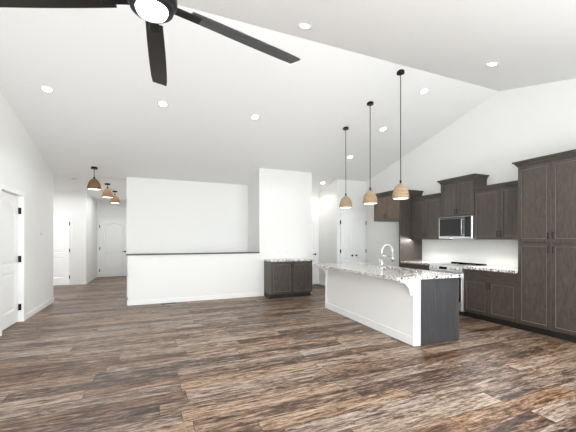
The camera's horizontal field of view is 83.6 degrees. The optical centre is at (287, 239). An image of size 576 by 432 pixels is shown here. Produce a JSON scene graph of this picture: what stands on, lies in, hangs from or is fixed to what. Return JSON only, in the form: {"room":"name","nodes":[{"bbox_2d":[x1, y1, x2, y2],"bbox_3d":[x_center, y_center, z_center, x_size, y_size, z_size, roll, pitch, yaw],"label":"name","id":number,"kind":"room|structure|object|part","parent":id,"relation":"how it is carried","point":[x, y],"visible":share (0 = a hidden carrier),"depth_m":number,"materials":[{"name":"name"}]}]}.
{"room":"kitchen","nodes":[
{"label":"kitchen","id":0,"kind":"room"},
{"bbox_2d":[0,90,52,312],"bbox_3d":[-4.812,-0.403,5.968,0.120,3.625,2.780,0,0,-23],"label":"wall","id":1,"kind":"structure","parent":0,"point":[37,181],"depth_m":5.95,"materials":[{"name":"white paint"}]},
{"bbox_2d":[0,183,25,335],"bbox_3d":[-4.439,0.295,5.116,0.138,2.229,1.030,0,0,-23],"label":"door","id":2,"kind":"structure","parent":1,"relation":"in","point":[12,256],"depth_m":5.29,"materials":[{"name":"white wood"}]},
{"bbox_2d":[26,298,53,318],"bbox_3d":[-4.941,1.360,6.446,0.014,0.100,1.800,0,0,-23],"label":"baseboard","id":3,"kind":"structure","parent":1,"relation":"attached to","point":[38,309],"depth_m":6.33,"materials":[{"name":"white wood"}]},
{"bbox_2d":[53,191,81,285],"bbox_3d":[-7.125,-0.050,9.865,1.390,2.920,0.120,0,0,-23],"label":"wall","id":4,"kind":"structure","parent":0,"point":[67,201],"depth_m":10.02,"materials":[{"name":"white paint"}]},
{"bbox_2d":[53,213,72,285],"bbox_3d":[-7.100,0.295,9.754,0.958,2.229,0.101,0,0,-23],"label":"door","id":5,"kind":"structure","parent":4,"relation":"in","point":[62,248],"depth_m":9.86,"materials":[{"name":"white wood"}]},
{"bbox_2d":[82,192,96,280],"bbox_3d":[-6.815,-0.050,11.071,0.120,2.920,2.100,0,0,-23],"label":"wall","id":6,"kind":"structure","parent":0,"point":[89,236],"depth_m":10.69,"materials":[{"name":"white paint"}]},
{"bbox_2d":[86,275,96,283],"bbox_3d":[-6.753,1.360,11.097,0.014,0.100,2.100,0,0,-23],"label":"baseboard","id":7,"kind":"structure","parent":6,"relation":"attached to","point":[91,279],"depth_m":10.89,"materials":[{"name":"white"}]},
{"bbox_2d":[97,200,125,276],"bbox_3d":[-6.574,-0.050,12.377,1.580,2.920,0.120,0,0,-23],"label":"wall","id":8,"kind":"structure","parent":0,"point":[106,209],"depth_m":12.21,"materials":[{"name":"white paint"}]},
{"bbox_2d":[98,218,125,276],"bbox_3d":[-6.623,0.295,12.236,1.078,2.229,0.101,0,0,-23],"label":"door","id":9,"kind":"structure","parent":8,"relation":"in","point":[111,246],"depth_m":12.22,"materials":[{"name":"white wood"}]},
{"bbox_2d":[126,177,247,293],"bbox_3d":[-2.538,-0.062,8.437,3.030,2.945,0.120,0,0,-23],"label":"wall","id":10,"kind":"structure","parent":0,"point":[169,216],"depth_m":8.31,"materials":[{"name":"white paint"}]},
{"bbox_2d":[128,253,258,300],"bbox_3d":[-2.088,0.875,7.488,2.940,1.070,0.120,0,0,-23],"label":"wall","id":11,"kind":"structure","parent":0,"point":[166,276],"depth_m":7.37,"materials":[{"name":"white paint"}]},
{"bbox_2d":[126,252,259,255],"bbox_3d":[-2.101,0.325,7.482,2.963,0.030,0.176,0,0,-23],"label":"trim","id":12,"kind":"structure","parent":11,"relation":"on","point":[192,253],"depth_m":7.32,"materials":[{"name":"brown wood"}]},
{"bbox_2d":[127,292,259,305],"bbox_3d":[-2.062,1.360,7.426,2.940,0.100,0.014,0,0,-23],"label":"baseboard","id":13,"kind":"structure","parent":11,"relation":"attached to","point":[180,299],"depth_m":7.36,"materials":[{"name":"white"}]},
{"bbox_2d":[248,168,311,295],"bbox_3d":[-0.324,-0.194,8.965,1.460,3.208,1.470,0,0,-23],"label":"wall","id":14,"kind":"structure","parent":0,"point":[279,209],"depth_m":8.28,"materials":[{"name":"white paint"}]},
{"bbox_2d":[0,276,575,431],"bbox_3d":[-1.386,1.440,6.492,9.700,0.060,15.360,0,0,-23],"label":"floor","id":15,"kind":"structure","parent":0,"point":[97,354],"depth_m":3.41,"materials":[{"name":"brown wood"}]},
{"bbox_2d":[264,261,311,298],"bbox_3d":[0.009,0.970,8.009,1.090,0.880,0.548,0,0,-23],"label":"bar cabinet","id":16,"kind":"object","parent":15,"relation":"on","point":[287,279],"visible":0.98,"depth_m":7.78,"materials":[{"name":"brown wood"}]},
{"bbox_2d":[264,258,313,261],"bbox_3d":[0.019,0.509,8.014,1.128,0.040,0.545,0,0,-23],"label":"countertop","id":17,"kind":"structure","parent":16,"relation":"on","point":[288,260],"depth_m":7.87,"materials":[{"name":"stone"}]},
{"bbox_2d":[318,266,458,345],"bbox_3d":[1.524,0.970,5.565,1.155,0.880,2.599,0,0,-23],"label":"kitchen island","id":18,"kind":"object","parent":15,"relation":"on","point":[414,307],"depth_m":4.52,"materials":[{"name":"white"}]},
{"bbox_2d":[312,262,462,281],"bbox_3d":[1.471,0.510,5.543,1.247,0.040,2.670,0,0,-23],"label":"island countertop","id":19,"kind":"structure","parent":18,"relation":"on","point":[393,273],"depth_m":4.93,"materials":[{"name":"white stone"}]},
{"bbox_2d":[379,244,393,268],"bbox_3d":[1.654,0.280,5.427,0.271,0.420,0.098,0,0,-23],"label":"faucet","id":20,"kind":"object","parent":19,"relation":"on","point":[391,247],"visible":1,"depth_m":5.39,"materials":[{"name":"silver metal"}]},
{"bbox_2d":[374,190,423,266],"bbox_3d":[2.638,0.135,7.875,0.728,2.550,1.045,0,0,-23],"label":"surround","id":21,"kind":"object","parent":15,"relation":"on","point":[387,208],"visible":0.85,"depth_m":7.46,"materials":[{"name":"brown wood"}]},
{"bbox_2d":[401,263,429,270],"bbox_3d":[3.018,0.970,7.067,0.656,0.880,0.828,0,0,-23],"label":"base cabinet","id":22,"kind":"object","parent":15,"relation":"on","point":[416,266],"visible":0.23,"depth_m":6.94,"materials":[{"name":"brown wood"}]},
{"bbox_2d":[401,260,450,264],"bbox_3d":[3.019,0.509,7.068,0.653,0.040,0.828,0,0,-23],"label":"countertop","id":23,"kind":"structure","parent":22,"relation":"on","point":[421,262],"depth_m":6.94,"materials":[{"name":"stone"}]},
{"bbox_2d":[429,262,486,315],"bbox_3d":[3.289,0.938,6.318,0.736,0.945,0.754,0,0,-23],"label":"range","id":24,"kind":"object","parent":15,"relation":"on","point":[455,267],"visible":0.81,"depth_m":6.06,"materials":[{"name":"silver metal"}]},
{"bbox_2d":[464,269,521,329],"bbox_3d":[3.658,0.970,5.551,0.656,0.880,0.936,0,0,-23],"label":"base cabinet","id":25,"kind":"object","parent":15,"relation":"on","point":[491,296],"visible":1,"depth_m":5.38,"materials":[{"name":"brown wood"}]},
{"bbox_2d":[463,265,517,273],"bbox_3d":[3.660,0.509,5.552,0.653,0.040,0.936,0,0,-23],"label":"countertop","id":26,"kind":"structure","parent":25,"relation":"on","point":[500,269],"depth_m":5.46,"materials":[{"name":"stone"}]},
{"bbox_2d":[512,149,575,342],"bbox_3d":[4.006,0.105,4.694,0.683,2.610,1.015,0,0,-23],"label":"pantry cabinet","id":27,"kind":"object","parent":15,"relation":"on","point":[546,245],"visible":1,"depth_m":4.62,"materials":[{"name":"brown wood"}]},
{"bbox_2d":[0,0,575,200],"bbox_3d":[-1.456,-2.175,6.506,9.580,1.370,15.280,0,0,-23],"label":"ceiling","id":28,"kind":"structure","parent":0,"point":[102,111],"depth_m":4.98,"materials":[{"name":"white paint"}]},
{"bbox_2d":[40,85,53,92],"bbox_3d":[-3.585,-2.239,4.790,0.176,0.016,0.176,0,-14,-23],"label":"recessed light","id":29,"kind":"object","parent":28,"relation":"in","point":[46,89],"visible":1,"depth_m":4.78,"materials":[{"name":"white"}]},
{"bbox_2d":[87,166,100,189],"bbox_3d":[-4.334,-1.370,7.201,0.280,0.500,0.280,0,0,-23],"label":"pendant light","id":30,"kind":"object","parent":28,"relation":"hanging from","point":[93,183],"visible":1,"depth_m":7.13,"materials":[{"name":"brown wicker"}]},
{"bbox_2d":[102,183,113,197],"bbox_3d":[-4.810,-1.310,8.585,0.280,0.380,0.280,0,0,-23],"label":"pendant light","id":31,"kind":"object","parent":28,"relation":"hanging from","point":[107,192],"visible":1,"depth_m":8.51,"materials":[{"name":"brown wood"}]},
{"bbox_2d":[110,191,119,203],"bbox_3d":[-5.322,-1.310,9.899,0.280,0.380,0.280,0,0,-23],"label":"pendant light","id":32,"kind":"object","parent":28,"relation":"hanging from","point":[115,200],"visible":0.96,"depth_m":9.82,"materials":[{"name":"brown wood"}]},
{"bbox_2d":[0,0,299,85],"bbox_3d":[-0.600,-1.544,1.453,1.546,1.153,1.498,0,0,-23],"label":"ceiling fan","id":33,"kind":"object","parent":28,"relation":"hanging from","point":[153,14],"visible":1,"depth_m":1.51,"materials":[{"name":"black metal"}]},
{"bbox_3d":[-1.031,-1.045,1.389,0.720,0.029,0.096,0,0,-2],"label":"blade","id":34,"kind":"part","parent":33,"relation":"part of","materials":[{"name":"black metal"}]},
{"bbox_3d":[-0.738,-1.045,1.815,0.096,0.029,0.720,0,0,-19],"label":"blade","id":35,"kind":"part","parent":33,"relation":"part of","materials":[{"name":"black wood"}]},
{"bbox_3d":[-0.242,-1.045,1.668,0.720,0.029,0.096,0,0,-38],"label":"blade","id":36,"kind":"part","parent":33,"relation":"part of","materials":[{"name":"black wood"}]},
{"bbox_2d":[157,101,168,107],"bbox_3d":[-2.080,-2.255,5.357,0.176,0.016,0.176,0,-14,-23],"label":"recessed light","id":37,"kind":"object","parent":28,"relation":"in","point":[163,104],"visible":1,"depth_m":5.35,"materials":[{"name":"white"}]},
{"bbox_2d":[250,114,259,119],"bbox_3d":[-0.609,-2.263,5.945,0.176,0.016,0.176,0,-14,-23],"label":"recessed light","id":38,"kind":"object","parent":28,"relation":"in","point":[255,117],"visible":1,"depth_m":5.93,"materials":[{"name":"white"}]},
{"bbox_2d":[298,23,311,29],"bbox_3d":[0.209,-2.620,3.950,0.176,0.016,0.176,0,14,-23],"label":"recessed light","id":39,"kind":"object","parent":28,"relation":"in","point":[306,26],"visible":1,"depth_m":3.94,"materials":[{"name":"white"}]},
{"bbox_2d":[339,127,351,207],"bbox_3d":[1.185,-1.472,6.601,0.260,1.645,0.260,0,0,-23],"label":"pendant light","id":40,"kind":"object","parent":28,"relation":"hanging from","point":[345,202],"visible":1,"depth_m":6.55,"materials":[{"name":"beige wicker"}]},
{"bbox_2d":[363,101,377,204],"bbox_3d":[1.496,-1.573,5.864,0.260,1.845,0.260,0,0,-23],"label":"pendant light","id":41,"kind":"object","parent":28,"relation":"hanging from","point":[370,197],"visible":1,"depth_m":5.79,"materials":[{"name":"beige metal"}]},
{"bbox_2d":[392,69,408,199],"bbox_3d":[1.800,-1.670,5.146,0.260,2.040,0.260,0,0,-23],"label":"pendant light","id":42,"kind":"object","parent":28,"relation":"hanging from","point":[400,191],"visible":1,"depth_m":5.11,"materials":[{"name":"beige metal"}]},
{"bbox_2d":[419,88,428,94],"bbox_3d":[2.396,-2.618,5.674,0.176,0.016,0.176,0,-14,-23],"label":"recessed light","id":43,"kind":"object","parent":28,"relation":"in","point":[423,91],"visible":1,"depth_m":5.67,"materials":[{"name":"white"}]},
{"bbox_2d":[485,62,498,65],"bbox_3d":[2.912,-2.506,4.596,0.176,0.016,0.176,0,14,-23],"label":"recessed light","id":44,"kind":"object","parent":28,"relation":"in","point":[492,64],"visible":0.96,"depth_m":4.58,"materials":[{"name":"white"}]},
{"bbox_2d":[312,192,318,213],"bbox_3d":[0.514,-0.050,10.052,0.930,2.920,0.120,0,0,-23],"label":"wall","id":45,"kind":"structure","parent":0,"point":[315,202],"depth_m":10.14,"materials":[{"name":"white paint"}]},
{"bbox_2d":[312,213,318,283],"bbox_3d":[0.571,0.295,9.955,0.918,2.229,0.101,0,0,-23],"label":"door","id":46,"kind":"structure","parent":45,"relation":"in","point":[315,245],"depth_m":10.09,"materials":[{"name":"white wood"}]},
{"bbox_2d":[319,181,334,281],"bbox_3d":[1.188,-0.147,9.805,0.120,3.115,1.100,0,0,-23],"label":"wall","id":47,"kind":"structure","parent":0,"point":[327,225],"depth_m":9.71,"materials":[{"name":"white paint"}]},
{"bbox_2d":[335,179,365,262],"bbox_3d":[1.835,-0.163,9.416,1.010,3.145,0.120,0,0,-23],"label":"wall","id":48,"kind":"structure","parent":0,"point":[355,191],"depth_m":9.31,"materials":[{"name":"white paint"}]},
{"bbox_2d":[340,214,353,262],"bbox_3d":[1.699,0.329,9.233,0.444,2.138,0.107,0,0,-23],"label":"door","id":49,"kind":"structure","parent":48,"relation":"in","point":[346,238],"depth_m":9.24,"materials":[{"name":"white wood"}]},
{"bbox_2d":[338,211,366,262],"bbox_3d":[1.871,0.295,9.355,0.987,2.230,0.019,0,0,-23],"label":"door frame","id":50,"kind":"structure","parent":48,"relation":"attached to","point":[349,212],"depth_m":9.23,"materials":[{"name":"white wood"}]},
{"bbox_2d":[354,214,365,262],"bbox_3d":[2.112,0.329,9.408,0.442,2.138,0.107,0,0,-23],"label":"door","id":51,"kind":"structure","parent":48,"relation":"in","point":[359,237],"depth_m":9.43,"materials":[{"name":"white wood"}]},
{"bbox_2d":[366,78,575,267],"bbox_3d":[3.889,-0.660,6.007,0.120,4.140,10.200,0,0,-23],"label":"wall","id":52,"kind":"structure","parent":0,"point":[496,136],"depth_m":6.16,"materials":[{"name":"white paint"}]},
{"bbox_2d":[409,193,452,239],"bbox_3d":[3.136,-0.480,7.117,0.400,0.960,0.828,0,0,-23],"label":"upper cabinet","id":53,"kind":"object","parent":52,"relation":"attached to","point":[425,213],"visible":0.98,"depth_m":7.01,"materials":[{"name":"brown wood"}]},
{"bbox_2d":[437,173,488,217],"bbox_3d":[3.445,-0.833,6.384,0.400,0.765,0.854,0,0,-23],"label":"upper cabinet","id":54,"kind":"object","parent":52,"relation":"attached to","point":[457,196],"visible":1,"depth_m":6.25,"materials":[{"name":"brown wood"}]},
{"bbox_2d":[439,215,474,238],"bbox_3d":[3.419,-0.233,6.373,0.456,0.425,0.754,0,0,-23],"label":"microwave","id":55,"kind":"object","parent":54,"relation":"attached to","point":[460,227],"visible":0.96,"depth_m":6.25,"materials":[{"name":"silver metal"}]},
{"bbox_2d":[472,180,517,239],"bbox_3d":[3.776,-0.480,5.601,0.400,0.960,0.936,0,0,-23],"label":"upper cabinet","id":56,"kind":"object","parent":52,"relation":"attached to","point":[496,211],"visible":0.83,"depth_m":5.57,"materials":[{"name":"brown wood"}]}
]}

